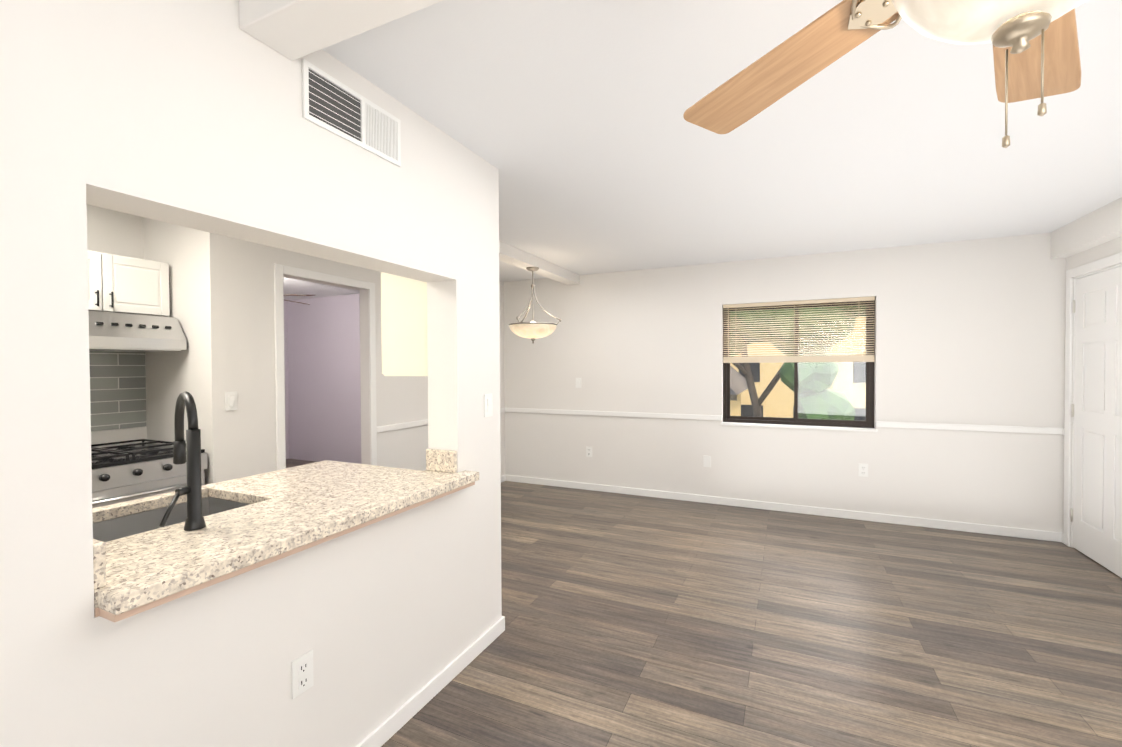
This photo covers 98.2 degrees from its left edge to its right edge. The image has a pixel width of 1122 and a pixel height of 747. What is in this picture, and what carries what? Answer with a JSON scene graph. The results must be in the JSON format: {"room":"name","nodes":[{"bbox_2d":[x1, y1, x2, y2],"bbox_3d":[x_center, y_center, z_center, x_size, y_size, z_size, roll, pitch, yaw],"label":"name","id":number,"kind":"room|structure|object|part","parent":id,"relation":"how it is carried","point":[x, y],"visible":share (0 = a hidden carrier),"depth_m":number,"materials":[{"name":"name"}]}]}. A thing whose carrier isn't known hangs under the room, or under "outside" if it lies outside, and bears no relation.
{"room":"living room","nodes":[
{"label":"living room","id":0,"kind":"room"},
{"bbox_2d":[86,204,360,463],"bbox_3d":[-2.535,0.151,3.135,0.745,2.441,6.500,0,1,25],"label":"wall","id":1,"kind":"structure","parent":0,"point":[134,395],"depth_m":3.09,"materials":[{"name":"white paint"}]},
{"bbox_2d":[87,250,169,316],"bbox_3d":[-2.758,-0.521,2.835,0.331,0.344,0.670,0,1,25],"label":"upper cabinet","id":2,"kind":"object","parent":1,"relation":"attached to","point":[125,284],"visible":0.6,"depth_m":2.86,"materials":[{"name":"white wood"}]},
{"bbox_2d":[89,311,186,351],"bbox_3d":[-2.681,-0.239,2.804,0.498,0.210,0.670,0,1,25],"label":"range hood","id":3,"kind":"object","parent":1,"relation":"attached to","point":[114,332],"visible":0.62,"depth_m":2.80,"materials":[{"name":"silver metal"}]},
{"bbox_2d":[0,0,501,746],"bbox_3d":[-1.171,0.177,0.940,0.170,2.441,3.668,0,1,25],"label":"wall","id":4,"kind":"structure","parent":0,"point":[184,112],"depth_m":1.29,"materials":[{"name":"white paint"}]},
{"bbox_2d":[292,649,313,698],"bbox_3d":[-0.805,0.937,1.517,0.007,0.116,0.072,0,1,25],"label":"electrical outlet","id":5,"kind":"object","parent":4,"relation":"attached to","point":[302,674],"visible":1,"depth_m":1.51,"materials":[{"name":"white plastic"}]},
{"bbox_2d":[302,59,400,166],"bbox_3d":[-0.714,-0.891,1.702,0.011,0.180,0.417,0,1,25],"label":"air vent","id":6,"kind":"object","parent":4,"relation":"in","point":[337,107],"visible":1,"depth_m":1.67,"materials":[{"name":"white metal"}]},
{"bbox_2d":[381,272,427,375],"bbox_3d":[-0.719,-0.368,2.532,0.348,0.760,0.243,0,1,25],"label":"upper cabinet","id":7,"kind":"object","parent":4,"relation":"attached to","point":[404,325],"visible":0.46,"depth_m":2.43,"materials":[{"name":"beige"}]},
{"bbox_2d":[355,616,504,746],"bbox_3d":[-1.080,1.360,0.926,0.018,0.076,3.682,0,1,25],"label":"baseboard","id":8,"kind":"structure","parent":4,"relation":"attached to","point":[386,730],"depth_m":2.05,"materials":[{"name":"white wood"}]},
{"bbox_2d":[484,394,492,416],"bbox_3d":[-0.365,0.161,2.457,0.011,0.116,0.072,0,1,25],"label":"light switch","id":9,"kind":"object","parent":4,"relation":"attached to","point":[488,407],"visible":1,"depth_m":2.45,"materials":[{"name":"white plastic"}]},
{"bbox_2d":[284,300,287,458],"bbox_3d":[-4.910,0.119,6.101,0.100,2.441,3.120,0,1,25],"label":"wall","id":10,"kind":"structure","parent":0,"point":[285,302],"depth_m":7.47,"materials":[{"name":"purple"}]},
{"bbox_2d":[288,294,355,462],"bbox_3d":[-2.541,0.098,6.778,3.825,2.441,0.100,0,1,25],"label":"wall","id":11,"kind":"structure","parent":0,"point":[322,379],"depth_m":7.18,"materials":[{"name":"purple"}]},
{"bbox_2d":[200,230,504,484],"bbox_3d":[-1.446,0.126,4.477,0.100,2.441,3.353,0,1,25],"label":"wall","id":12,"kind":"structure","parent":0,"point":[237,317],"depth_m":3.19,"materials":[{"name":"white paint"}]},
{"bbox_2d":[225,391,237,410],"bbox_3d":[-2.054,0.171,3.033,0.011,0.116,0.072,0,1,25],"label":"light switch","id":13,"kind":"object","parent":12,"relation":"attached to","point":[230,400],"visible":1,"depth_m":3.03,"materials":[{"name":"white plastic"}]},
{"bbox_2d":[274,264,376,469],"bbox_3d":[-1.745,0.305,3.696,0.016,2.110,0.880,0,1,25],"label":"trim","id":14,"kind":"structure","parent":12,"relation":"attached to","point":[280,270],"depth_m":3.35,"materials":[{"name":"white wood"}]},
{"bbox_2d":[377,408,504,432],"bbox_3d":[-1.129,0.461,5.022,0.018,0.052,2.040,0,1,25],"label":"trim","id":15,"kind":"structure","parent":12,"relation":"attached to","point":[392,427],"depth_m":4.38,"materials":[{"name":"white wood"}]},
{"bbox_2d":[501,475,506,481],"bbox_3d":[-1.126,1.299,5.036,0.014,0.076,2.040,0,1,25],"label":"baseboard","id":16,"kind":"structure","parent":12,"relation":"attached to","point":[503,478],"depth_m":5.94,"materials":[{"name":"white wood"}]},
{"bbox_2d":[283,0,1121,299],"bbox_3d":[-1.696,-1.119,2.807,9.700,0.100,6.953,0,1,25],"label":"ceiling","id":17,"kind":"structure","parent":0,"point":[583,136],"depth_m":2.16,"materials":[{"name":"white paint"}]},
{"bbox_2d":[239,0,442,60],"bbox_3d":[0.623,-0.999,0.726,3.260,0.100,0.160,0,1,25],"label":"beam","id":18,"kind":"structure","parent":17,"relation":"attached to","point":[292,30],"depth_m":1.31,"materials":[{"name":"white paint"}]},
{"bbox_2d":[499,241,579,284],"bbox_3d":[-0.451,-1.047,4.298,0.161,0.100,2.803,0,1,25],"label":"beam","id":19,"kind":"structure","parent":17,"relation":"attached to","point":[512,255],"depth_m":4.60,"materials":[{"name":"white paint"}]},
{"bbox_2d":[509,267,560,343],"bbox_3d":[-0.269,-0.642,4.607,0.476,0.720,0.499,0,1,25],"label":"pendant light","id":20,"kind":"object","parent":19,"relation":"hanging from","point":[532,331],"visible":1,"depth_m":4.50,"materials":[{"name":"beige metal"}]},
{"bbox_3d":[-0.266,-0.397,4.630,0.450,0.127,0.450,0,1,25],"label":"lamp shade","id":21,"kind":"part","parent":20,"relation":"part of","materials":[{"name":"white glass"}]},
{"bbox_2d":[683,0,1086,147],"bbox_3d":[0.698,-0.641,0.673,1.232,0.615,1.271,0,1,25],"label":"ceiling fan","id":22,"kind":"object","parent":17,"relation":"hanging from","point":[1036,53],"visible":1,"depth_m":0.95,"materials":[{"name":"brown wood"}]},
{"bbox_3d":[0.476,-0.657,1.064,0.140,0.006,0.495,13,-7,-25],"label":"blade","id":23,"kind":"part","parent":22,"relation":"part of","materials":[{"name":"brown wood"}]},
{"bbox_3d":[0.657,-0.573,0.695,0.314,0.144,0.314,0,1,25],"label":"lamp shade","id":24,"kind":"part","parent":22,"relation":"part of","materials":[{"name":"white glass"}]},
{"bbox_3d":[0.953,-0.658,0.981,0.495,0.006,0.140,2,11,-44],"label":"blade","id":25,"kind":"part","parent":22,"relation":"part of","materials":[{"name":"brown wood"}]},
{"bbox_2d":[286,459,1121,746],"bbox_3d":[-1.683,1.422,2.845,9.700,0.100,6.953,0,1,25],"label":"floor","id":26,"kind":"structure","parent":0,"point":[637,621],"depth_m":2.51,"materials":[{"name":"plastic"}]},
{"bbox_2d":[91,439,206,507],"bbox_3d":[-2.574,0.894,2.758,0.719,0.927,0.700,0,1,25],"label":"stove","id":27,"kind":"object","parent":26,"relation":"on","point":[129,472],"visible":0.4,"depth_m":2.66,"materials":[{"name":"silver metal"}]},
{"bbox_2d":[92,449,478,621],"bbox_3d":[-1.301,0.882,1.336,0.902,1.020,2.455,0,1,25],"label":"countertop","id":28,"kind":"structure","parent":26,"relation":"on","point":[143,560],"depth_m":1.61,"materials":[{"name":"stone"}]},
{"bbox_2d":[93,497,249,541],"bbox_3d":[-1.374,0.604,1.632,0.408,0.190,0.588,0,1,25],"label":"basin","id":29,"kind":"object","parent":28,"relation":"in","point":[136,521],"depth_m":1.79,"materials":[{"name":"silver metal"}]},
{"bbox_2d":[159,391,205,530],"bbox_3d":[-1.196,0.263,1.495,0.244,0.411,0.182,0,1,25],"label":"faucet","id":30,"kind":"object","parent":28,"relation":"on","point":[188,451],"visible":1,"depth_m":1.46,"materials":[{"name":"black metal"}]},
{"bbox_2d":[504,233,1065,532],"bbox_3d":[1.668,0.103,4.978,5.365,2.441,0.180,0,1,25],"label":"wall","id":31,"kind":"structure","parent":0,"point":[970,332],"depth_m":4.49,"materials":[{"name":"white paint"}]},
{"bbox_2d":[576,378,580,387],"bbox_3d":[0.199,0.108,5.554,0.072,0.116,0.011,0,1,25],"label":"light switch","id":32,"kind":"object","parent":31,"relation":"attached to","point":[578,382],"visible":1,"depth_m":5.55,"materials":[{"name":"white plastic"}]},
{"bbox_2d":[586,446,591,456],"bbox_3d":[0.319,0.888,5.513,0.072,0.116,0.007,0,1,25],"label":"electrical outlet","id":33,"kind":"object","parent":31,"relation":"attached to","point":[588,451],"visible":1,"depth_m":5.51,"materials":[{"name":"white plastic"}]},
{"bbox_2d":[505,408,721,420],"bbox_3d":[0.462,0.447,5.434,2.555,0.052,0.018,0,1,25],"label":"trim","id":34,"kind":"structure","parent":31,"relation":"attached to","point":[522,410],"depth_m":5.34,"materials":[{"name":"white wood"}]},
{"bbox_2d":[703,455,710,466],"bbox_3d":[1.494,0.898,4.969,0.072,0.116,0.005,0,1,25],"label":"electrical outlet","id":35,"kind":"object","parent":31,"relation":"attached to","point":[707,461],"visible":1,"depth_m":4.97,"materials":[{"name":"white plastic"}]},
{"bbox_2d":[507,475,1063,542],"bbox_3d":[1.629,1.287,4.899,5.125,0.076,0.033,0,1,25],"label":"baseboard","id":36,"kind":"structure","parent":31,"relation":"attached to","point":[848,514],"depth_m":4.55,"materials":[{"name":"white wood"}]},
{"bbox_2d":[723,300,874,427],"bbox_3d":[2.264,-0.098,4.719,1.315,1.195,0.050,0,1,25],"label":"window","id":37,"kind":"structure","parent":31,"relation":"in","point":[869,419],"depth_m":4.69,"materials":[{"name":"glass"}]},
{"bbox_2d":[723,296,874,362],"bbox_3d":[2.233,-0.399,4.650,1.299,0.586,0.052,0,1,25],"label":"window blinds","id":38,"kind":"object","parent":37,"relation":"attached to","point":[847,357],"visible":0.96,"depth_m":4.63,"materials":[{"name":"beige"}]},
{"bbox_2d":[721,422,877,431],"bbox_3d":[2.235,0.509,4.658,1.339,0.023,0.102,0,1,25],"label":"window sill","id":39,"kind":"structure","parent":31,"relation":"attached to","point":[802,427],"depth_m":4.59,"materials":[{"name":"white wood"}]},
{"bbox_2d":[859,463,867,476],"bbox_3d":[2.731,0.873,4.392,0.072,0.116,0.007,0,1,25],"label":"electrical outlet","id":40,"kind":"object","parent":31,"relation":"attached to","point":[863,470],"visible":1,"depth_m":4.39,"materials":[{"name":"white plastic"}]},
{"bbox_2d":[876,421,1064,434],"bbox_3d":[3.379,0.453,4.071,1.255,0.052,0.033,0,1,25],"label":"trim","id":41,"kind":"structure","parent":31,"relation":"attached to","point":[968,427],"depth_m":4.05,"materials":[{"name":"white wood"}]},
{"bbox_2d":[1063,237,1121,546],"bbox_3d":[2.592,0.161,0.743,0.120,2.441,6.723,0,1,25],"label":"wall","id":42,"kind":"structure","parent":0,"point":[1104,250],"depth_m":3.55,"materials":[{"name":"white paint"}]},
{"bbox_2d":[1051,197,1121,258],"bbox_3d":[2.516,-0.957,0.825,0.090,0.207,6.603,0,1,25],"label":"soffit","id":43,"kind":"structure","parent":42,"relation":"attached to","point":[1100,226],"depth_m":3.37,"materials":[{"name":"white paint"}]},
{"bbox_2d":[1063,252,1121,547],"bbox_3d":[3.747,0.275,3.273,0.116,2.128,1.076,0,1,25],"label":"door frame","id":44,"kind":"structure","parent":42,"relation":"attached to","point":[1101,264],"depth_m":3.72,"materials":[{"name":"white wood"}]},
{"bbox_2d":[1070,266,1121,577],"bbox_3d":[3.708,0.314,3.300,0.098,2.034,0.919,0,1,25],"label":"door","id":45,"kind":"structure","parent":42,"relation":"in","point":[1097,496],"depth_m":3.41,"materials":[{"name":"white wood"}]},
{"bbox_3d":[3.901,0.287,3.706,0.014,1.690,0.019,0,1,25],"label":"right door hinges","id":46,"kind":"part","parent":45,"relation":"part of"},
{"label":"outside","id":47,"kind":"structure","parent":0,"visible":0},
{"bbox_3d":[16.843,4.038,39.524,80.000,0.200,74.497,0,1,25],"label":"ground","id":48,"kind":"structure","parent":47,"visible":0},
{"bbox_2d":[730,366,747,415],"bbox_3d":[-0.458,0.835,21.855,16.500,6.900,8.020,0,1,25],"label":"building","id":49,"kind":"structure","parent":48,"relation":"on","point":[736,383],"depth_m":18.49,"materials":[{"name":"beige"}]},
{"bbox_2d":[730,317,865,420],"bbox_3d":[14.878,-0.841,25.189,16.500,10.000,9.000,0,1,25],"label":"building","id":50,"kind":"structure","parent":48,"relation":"on","point":[851,376],"depth_m":22.78,"materials":[{"name":"beige"}]},
{"bbox_2d":[730,305,865,419],"bbox_3d":[5.214,0.035,11.358,4.788,8.760,3.024,0,1,25],"label":"tree","id":51,"kind":"object","parent":48,"relation":"on","point":[816,389],"depth_m":10.96,"materials":[{"name":"green plant"}]},
{"bbox_3d":[-2.983,-0.845,4.966,0.135,0.130,0.111,0,1,25],"label":"iron","id":52,"kind":"object","parent":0,"visible":0},
{"bbox_2d":[284,294,314,295],"bbox_3d":[-2.757,-0.798,4.943,0.495,0.006,0.140,2,13,5],"label":"ceiling fan","id":53,"kind":"object","parent":52,"relation":"attached to","point":[297,295],"visible":0.75,"depth_m":4.90,"materials":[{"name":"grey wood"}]}
]}

